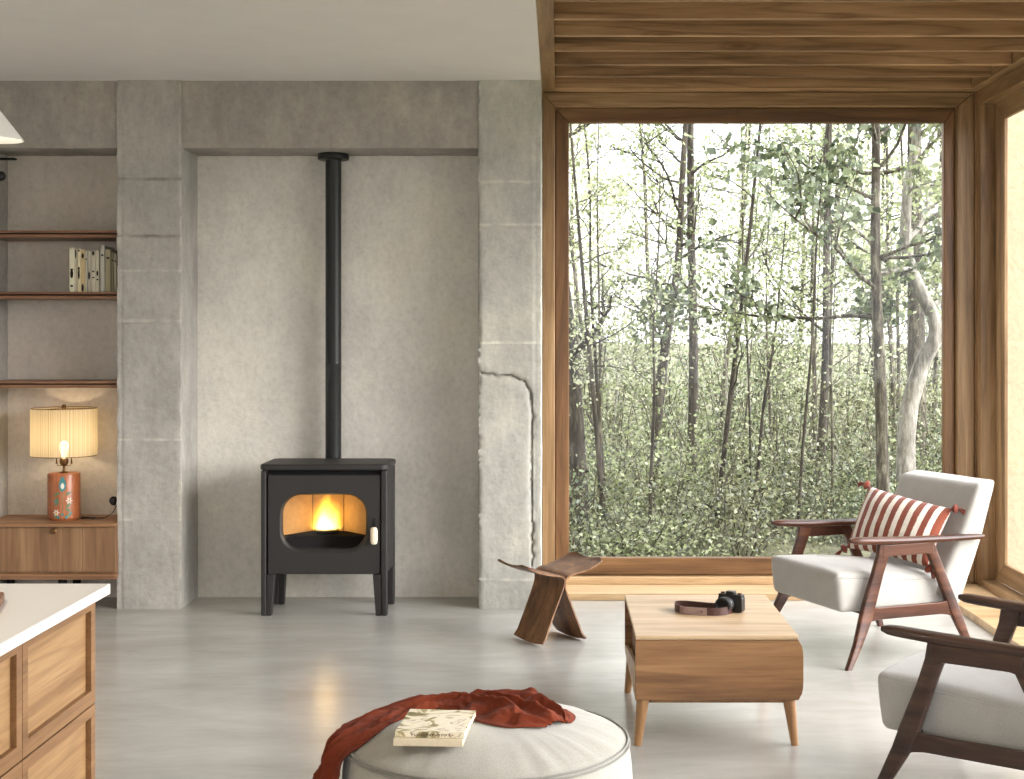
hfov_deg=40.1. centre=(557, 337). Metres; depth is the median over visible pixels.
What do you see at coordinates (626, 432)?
shrub
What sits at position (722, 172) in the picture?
sapling
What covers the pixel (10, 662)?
drawer unit
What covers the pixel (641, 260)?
sapling
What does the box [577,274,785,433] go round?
shrub
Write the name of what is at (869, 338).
sapling
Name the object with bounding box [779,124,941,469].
tree
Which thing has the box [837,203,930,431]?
sapling
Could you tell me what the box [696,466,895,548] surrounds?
shrub
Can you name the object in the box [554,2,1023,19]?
plank
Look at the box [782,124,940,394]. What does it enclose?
tree
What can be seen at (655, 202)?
sapling
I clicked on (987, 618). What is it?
trim
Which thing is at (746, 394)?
shrub
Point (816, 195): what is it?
sapling
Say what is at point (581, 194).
tree
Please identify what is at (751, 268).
sapling
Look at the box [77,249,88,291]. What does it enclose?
book
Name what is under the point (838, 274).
sapling
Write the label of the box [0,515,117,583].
sideboard
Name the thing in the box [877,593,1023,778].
armchair
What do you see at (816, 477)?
shrub
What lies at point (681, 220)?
tree
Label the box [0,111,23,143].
pendant lamp
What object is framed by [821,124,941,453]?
tree
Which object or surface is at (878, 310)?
tree
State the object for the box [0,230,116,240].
wall shelf
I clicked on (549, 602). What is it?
stool
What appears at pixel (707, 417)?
shrub
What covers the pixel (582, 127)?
sapling
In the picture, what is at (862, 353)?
shrub
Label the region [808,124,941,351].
tree
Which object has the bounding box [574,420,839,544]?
shrub
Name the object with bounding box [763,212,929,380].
tree
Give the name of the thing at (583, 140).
tree
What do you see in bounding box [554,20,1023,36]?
plank
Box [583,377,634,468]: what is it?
shrub
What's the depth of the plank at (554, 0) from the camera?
6.08 m
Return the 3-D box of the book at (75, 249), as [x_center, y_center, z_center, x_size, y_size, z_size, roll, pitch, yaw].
[-2.689,-0.375,7.891,0.013,0.238,0.170,0,0,0]
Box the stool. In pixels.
[498,552,601,644]
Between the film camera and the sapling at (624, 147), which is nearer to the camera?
the film camera
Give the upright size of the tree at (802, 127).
6.476 m
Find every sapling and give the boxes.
[569,124,647,536]
[569,124,660,531]
[569,202,610,415]
[573,222,631,364]
[579,138,727,550]
[593,140,666,482]
[600,259,680,401]
[620,202,697,451]
[627,218,711,417]
[663,228,792,406]
[665,192,725,428]
[675,250,748,447]
[676,281,760,463]
[709,124,782,450]
[711,124,791,515]
[711,125,807,496]
[714,124,846,492]
[722,215,830,526]
[751,195,834,425]
[752,124,901,532]
[759,124,894,459]
[767,124,900,510]
[781,124,846,462]
[802,180,891,488]
[818,250,906,398]
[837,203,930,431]
[856,189,906,444]
[896,236,939,434]
[902,138,941,354]
[913,144,941,356]
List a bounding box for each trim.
[536,0,554,92]
[566,576,772,583]
[566,583,1023,645]
[966,52,1023,91]
[974,92,1004,583]
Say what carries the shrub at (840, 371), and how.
on the ground
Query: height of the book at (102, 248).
0.256 m
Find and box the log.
[314,527,338,534]
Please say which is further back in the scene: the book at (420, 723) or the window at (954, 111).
the window at (954, 111)
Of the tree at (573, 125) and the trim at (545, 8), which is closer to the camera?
the trim at (545, 8)
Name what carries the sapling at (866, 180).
on the ground
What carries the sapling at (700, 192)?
on the ground
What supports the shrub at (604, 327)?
on the ground
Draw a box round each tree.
[569,124,630,530]
[569,124,638,341]
[569,124,663,384]
[569,124,671,475]
[569,124,703,543]
[569,124,779,505]
[569,137,630,310]
[569,137,673,278]
[569,139,635,308]
[576,124,749,381]
[598,124,765,498]
[626,124,941,492]
[643,124,833,526]
[646,124,864,444]
[656,124,844,465]
[702,124,906,399]
[715,124,899,474]
[724,124,940,494]
[759,124,941,412]
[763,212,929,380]
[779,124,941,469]
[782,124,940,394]
[801,124,941,487]
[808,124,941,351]
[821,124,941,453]
[830,124,941,467]
[839,125,941,442]
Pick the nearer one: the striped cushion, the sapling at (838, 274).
the striped cushion
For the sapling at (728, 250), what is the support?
on the ground
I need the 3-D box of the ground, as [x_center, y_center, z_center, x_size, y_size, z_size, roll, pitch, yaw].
[5.000,1.149,40.000,130.000,1.473,160.000,0,0,0]
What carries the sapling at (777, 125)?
on the ground
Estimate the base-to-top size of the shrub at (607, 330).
3.000 m
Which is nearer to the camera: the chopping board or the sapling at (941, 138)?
the chopping board
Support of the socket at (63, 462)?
attached to the table lamp at (64, 432)
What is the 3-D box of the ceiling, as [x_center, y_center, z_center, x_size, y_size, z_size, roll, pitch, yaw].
[-2.248,-1.614,2.550,4.305,0.372,11.500,0,0,0]
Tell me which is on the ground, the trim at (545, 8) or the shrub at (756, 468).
the shrub at (756, 468)
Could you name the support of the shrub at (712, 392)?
on the ground
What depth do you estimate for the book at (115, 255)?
7.81 m
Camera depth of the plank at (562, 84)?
8.20 m
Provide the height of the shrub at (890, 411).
1.298 m
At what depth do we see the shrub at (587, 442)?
20.37 m
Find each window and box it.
[542,92,973,582]
[977,65,1023,601]
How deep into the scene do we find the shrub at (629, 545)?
11.19 m
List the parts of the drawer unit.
panel, drawer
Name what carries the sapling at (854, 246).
on the ground
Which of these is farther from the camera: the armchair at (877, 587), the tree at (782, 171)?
the tree at (782, 171)
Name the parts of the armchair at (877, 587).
leg, armrest, seat, leg, leg, armrest, backrest, leg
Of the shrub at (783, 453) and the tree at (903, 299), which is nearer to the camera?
the shrub at (783, 453)
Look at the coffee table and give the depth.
5.14 m
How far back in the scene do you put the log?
7.67 m
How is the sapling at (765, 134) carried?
on the ground
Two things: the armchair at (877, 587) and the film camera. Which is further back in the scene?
the armchair at (877, 587)
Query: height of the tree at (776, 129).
5.936 m
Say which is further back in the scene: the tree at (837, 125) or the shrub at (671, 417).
the tree at (837, 125)
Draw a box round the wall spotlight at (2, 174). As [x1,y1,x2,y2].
[0,158,16,180]
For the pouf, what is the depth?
3.85 m
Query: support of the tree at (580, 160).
on the ground
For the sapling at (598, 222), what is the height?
3.490 m
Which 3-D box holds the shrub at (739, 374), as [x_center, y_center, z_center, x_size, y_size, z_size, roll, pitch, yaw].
[3.175,0.411,24.408,3.864,2.669,3.346,0,0,-35]
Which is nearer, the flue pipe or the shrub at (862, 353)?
the flue pipe
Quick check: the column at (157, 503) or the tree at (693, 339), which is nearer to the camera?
the column at (157, 503)
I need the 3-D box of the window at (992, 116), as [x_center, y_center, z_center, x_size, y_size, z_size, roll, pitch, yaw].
[2.542,-0.002,5.093,0.106,2.922,6.465,0,0,0]
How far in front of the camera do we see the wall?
8.11 m
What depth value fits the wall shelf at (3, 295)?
7.78 m
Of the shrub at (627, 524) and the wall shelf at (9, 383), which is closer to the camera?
the wall shelf at (9, 383)
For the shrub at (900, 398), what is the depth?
14.27 m
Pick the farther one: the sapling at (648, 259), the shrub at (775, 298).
the shrub at (775, 298)
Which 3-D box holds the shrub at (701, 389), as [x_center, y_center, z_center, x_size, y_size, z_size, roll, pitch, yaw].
[0.608,0.996,16.112,2.981,1.602,3.324,0,0,0]
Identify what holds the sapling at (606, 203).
on the ground
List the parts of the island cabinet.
panel, panel, drawer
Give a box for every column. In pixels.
[0,154,7,583]
[116,80,197,608]
[478,80,541,608]
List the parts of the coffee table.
leg, panel, leg, panel, leg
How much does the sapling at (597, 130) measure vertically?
4.033 m
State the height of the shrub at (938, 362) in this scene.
2.055 m
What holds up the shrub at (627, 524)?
on the ground
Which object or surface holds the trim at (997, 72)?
attached to the ceiling
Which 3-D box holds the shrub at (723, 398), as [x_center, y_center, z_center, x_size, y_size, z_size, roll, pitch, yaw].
[1.933,1.113,16.467,3.202,1.366,2.713,0,0,0]
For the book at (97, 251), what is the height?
0.232 m
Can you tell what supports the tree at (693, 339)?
on the ground
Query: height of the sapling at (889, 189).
4.195 m
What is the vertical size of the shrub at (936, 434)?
1.081 m
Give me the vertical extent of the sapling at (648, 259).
2.865 m
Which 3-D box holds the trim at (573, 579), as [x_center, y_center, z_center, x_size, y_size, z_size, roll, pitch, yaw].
[1.190,1.439,8.315,2.420,0.042,0.040,0,0,0]
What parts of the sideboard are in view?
door, rail, door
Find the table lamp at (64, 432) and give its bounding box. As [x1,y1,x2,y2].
[30,405,116,520]
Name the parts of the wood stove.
leg, panel, leg, leg, leg, firebrick panel, panel, door, plate, plate, firebrick panel, firebrick panel, handle, leg, leg, panel, leg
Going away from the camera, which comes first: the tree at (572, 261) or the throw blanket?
the throw blanket
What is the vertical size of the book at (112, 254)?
0.221 m
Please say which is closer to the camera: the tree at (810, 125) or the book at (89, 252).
the book at (89, 252)
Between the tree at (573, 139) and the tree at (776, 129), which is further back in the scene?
the tree at (573, 139)
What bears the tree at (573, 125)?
on the ground
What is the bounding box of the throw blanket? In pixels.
[313,687,575,778]
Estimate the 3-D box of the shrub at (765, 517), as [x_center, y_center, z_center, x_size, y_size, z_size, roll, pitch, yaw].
[1.459,1.392,11.377,2.300,0.846,2.402,0,0,-45]
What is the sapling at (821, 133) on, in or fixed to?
on the ground
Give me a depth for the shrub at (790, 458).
13.14 m
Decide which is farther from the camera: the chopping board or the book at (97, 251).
the book at (97, 251)
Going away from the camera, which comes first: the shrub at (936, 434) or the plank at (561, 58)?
the plank at (561, 58)
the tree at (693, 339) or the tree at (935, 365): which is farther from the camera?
the tree at (935, 365)
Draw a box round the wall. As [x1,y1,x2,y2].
[8,156,478,596]
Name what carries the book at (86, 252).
on the wall shelf at (3, 295)
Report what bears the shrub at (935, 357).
on the ground
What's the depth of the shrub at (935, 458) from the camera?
13.55 m
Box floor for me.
[93,597,1023,778]
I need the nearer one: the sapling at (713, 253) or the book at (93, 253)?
the book at (93, 253)
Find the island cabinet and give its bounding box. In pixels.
[21,603,94,778]
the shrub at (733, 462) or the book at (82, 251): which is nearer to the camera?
the book at (82, 251)
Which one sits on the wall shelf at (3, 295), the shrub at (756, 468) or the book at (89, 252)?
the book at (89, 252)
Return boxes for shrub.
[569,425,829,547]
[569,427,727,531]
[569,454,695,551]
[569,458,749,556]
[569,495,779,556]
[569,500,774,556]
[569,518,656,556]
[570,424,653,508]
[572,275,698,433]
[572,276,640,433]
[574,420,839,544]
[575,273,703,458]
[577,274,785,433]
[578,305,675,443]
[582,355,748,491]
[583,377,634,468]
[584,362,828,517]
[585,416,825,525]
[586,320,745,461]
[586,372,804,482]
[604,376,869,487]
[604,466,874,556]
[605,290,841,459]
[625,451,894,546]
[643,302,859,432]
[644,388,918,519]
[656,428,941,536]
[670,276,869,454]
[674,341,898,490]
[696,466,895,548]
[704,444,932,517]
[712,298,901,433]
[718,358,941,488]
[723,285,940,432]
[739,399,941,518]
[746,438,941,518]
[754,333,941,458]
[777,464,928,539]
[779,389,941,505]
[792,327,941,425]
[798,344,941,476]
[803,319,941,454]
[815,461,941,511]
[848,422,941,490]
[854,371,941,465]
[891,398,941,471]
[902,348,941,427]
[927,355,941,425]
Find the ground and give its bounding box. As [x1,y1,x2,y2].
[569,343,941,556]
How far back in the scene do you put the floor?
6.10 m
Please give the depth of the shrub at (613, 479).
13.55 m
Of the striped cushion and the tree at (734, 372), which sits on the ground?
the tree at (734, 372)
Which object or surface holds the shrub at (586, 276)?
on the ground
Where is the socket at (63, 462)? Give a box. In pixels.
[59,458,68,472]
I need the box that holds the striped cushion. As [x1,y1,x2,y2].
[835,481,964,578]
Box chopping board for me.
[0,592,3,606]
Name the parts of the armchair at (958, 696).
leg, seat, armrest, armrest, leg, leg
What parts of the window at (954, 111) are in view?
casing, sash, sash, sash, casing, casing, sash, casing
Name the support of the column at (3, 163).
on the floor
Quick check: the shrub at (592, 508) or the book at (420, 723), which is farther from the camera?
the shrub at (592, 508)
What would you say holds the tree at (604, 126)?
on the ground
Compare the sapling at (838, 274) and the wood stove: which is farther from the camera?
the sapling at (838, 274)
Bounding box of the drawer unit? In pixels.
[0,644,21,778]
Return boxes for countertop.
[0,584,109,655]
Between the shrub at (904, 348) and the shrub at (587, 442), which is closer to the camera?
the shrub at (587, 442)
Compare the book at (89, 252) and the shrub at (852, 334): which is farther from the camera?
the shrub at (852, 334)
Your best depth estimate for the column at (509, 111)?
7.75 m
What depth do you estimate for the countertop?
3.15 m
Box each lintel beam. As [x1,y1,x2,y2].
[0,81,117,155]
[182,81,478,155]
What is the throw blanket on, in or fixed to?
on the pouf
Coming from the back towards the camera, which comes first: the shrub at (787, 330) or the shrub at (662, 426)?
the shrub at (787, 330)
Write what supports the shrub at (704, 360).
on the ground
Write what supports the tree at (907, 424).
on the ground
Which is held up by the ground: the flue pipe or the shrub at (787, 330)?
the shrub at (787, 330)
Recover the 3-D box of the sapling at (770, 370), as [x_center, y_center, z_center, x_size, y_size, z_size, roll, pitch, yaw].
[2.006,0.260,13.150,1.048,3.105,1.567,0,0,0]
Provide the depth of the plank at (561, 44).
7.13 m
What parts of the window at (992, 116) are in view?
casing, casing, casing, sash, sash, sash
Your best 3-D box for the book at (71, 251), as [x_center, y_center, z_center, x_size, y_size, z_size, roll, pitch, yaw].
[-2.710,-0.378,7.888,0.029,0.242,0.170,0,0,0]
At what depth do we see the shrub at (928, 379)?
16.58 m
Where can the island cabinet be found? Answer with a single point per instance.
(58, 664)
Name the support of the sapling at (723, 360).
on the ground
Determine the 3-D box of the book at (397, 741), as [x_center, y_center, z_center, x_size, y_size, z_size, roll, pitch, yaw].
[-0.347,1.097,3.915,0.190,0.022,0.232,0,0,3]
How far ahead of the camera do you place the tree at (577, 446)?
12.95 m
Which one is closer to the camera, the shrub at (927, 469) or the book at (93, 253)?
the book at (93, 253)
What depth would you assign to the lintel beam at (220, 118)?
7.78 m
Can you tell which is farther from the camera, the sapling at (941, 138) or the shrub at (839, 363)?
the shrub at (839, 363)
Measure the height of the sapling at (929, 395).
3.375 m
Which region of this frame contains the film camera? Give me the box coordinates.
[675,590,744,615]
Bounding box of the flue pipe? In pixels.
[318,152,348,457]
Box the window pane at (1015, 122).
[1008,111,1023,572]
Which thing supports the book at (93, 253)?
on the wall shelf at (3, 295)
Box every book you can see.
[69,249,76,291]
[75,249,76,291]
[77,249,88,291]
[81,250,86,291]
[85,251,87,291]
[88,251,90,291]
[91,251,95,291]
[96,250,99,291]
[100,246,113,291]
[105,250,116,291]
[111,253,116,291]
[114,254,117,291]
[393,731,468,746]
[395,709,475,738]
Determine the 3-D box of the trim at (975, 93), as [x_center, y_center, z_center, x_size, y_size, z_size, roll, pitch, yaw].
[2.570,-0.002,8.422,0.181,2.923,0.205,0,0,0]
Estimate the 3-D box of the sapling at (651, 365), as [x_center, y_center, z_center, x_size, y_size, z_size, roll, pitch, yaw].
[1.275,0.177,16.711,0.840,3.239,1.542,0,0,-18]
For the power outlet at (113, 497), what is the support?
attached to the wall
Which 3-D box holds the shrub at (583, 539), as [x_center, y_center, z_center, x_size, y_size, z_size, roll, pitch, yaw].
[-0.494,1.534,10.538,2.392,0.606,2.698,0,0,31]
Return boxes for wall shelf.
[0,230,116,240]
[0,292,116,299]
[0,379,116,387]
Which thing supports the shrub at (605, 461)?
on the ground
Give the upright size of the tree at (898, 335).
6.635 m
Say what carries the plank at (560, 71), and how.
attached to the ceiling
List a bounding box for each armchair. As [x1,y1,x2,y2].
[771,470,993,670]
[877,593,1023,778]
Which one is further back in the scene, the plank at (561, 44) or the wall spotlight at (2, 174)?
the wall spotlight at (2, 174)
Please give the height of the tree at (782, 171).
8.644 m
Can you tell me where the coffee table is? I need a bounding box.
[624,595,803,745]
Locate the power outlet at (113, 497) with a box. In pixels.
[109,496,116,504]
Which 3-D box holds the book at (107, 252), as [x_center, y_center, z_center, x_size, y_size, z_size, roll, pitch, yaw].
[-2.509,-0.375,7.888,0.031,0.237,0.170,0,0,0]
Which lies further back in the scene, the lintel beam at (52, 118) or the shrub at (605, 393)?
the shrub at (605, 393)
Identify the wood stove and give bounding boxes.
[260,458,395,615]
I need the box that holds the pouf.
[342,703,632,778]
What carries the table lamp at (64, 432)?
on the sideboard
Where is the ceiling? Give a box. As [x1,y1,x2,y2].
[0,0,541,84]
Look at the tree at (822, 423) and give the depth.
15.02 m
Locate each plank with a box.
[554,0,1023,1]
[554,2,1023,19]
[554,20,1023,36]
[554,37,1023,51]
[555,52,1011,65]
[555,66,990,76]
[555,77,971,91]
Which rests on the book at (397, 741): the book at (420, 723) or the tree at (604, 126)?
the book at (420, 723)
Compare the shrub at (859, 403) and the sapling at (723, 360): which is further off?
the sapling at (723, 360)
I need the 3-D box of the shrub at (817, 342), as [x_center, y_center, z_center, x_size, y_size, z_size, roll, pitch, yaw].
[2.308,0.461,19.410,3.239,2.483,3.117,0,0,16]
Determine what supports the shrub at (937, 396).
on the ground
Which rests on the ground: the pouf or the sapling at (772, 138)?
the sapling at (772, 138)
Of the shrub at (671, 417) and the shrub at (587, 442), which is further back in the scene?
the shrub at (587, 442)
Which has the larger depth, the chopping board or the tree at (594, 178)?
the tree at (594, 178)
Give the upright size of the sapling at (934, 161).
3.719 m
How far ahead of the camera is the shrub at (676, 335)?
19.91 m

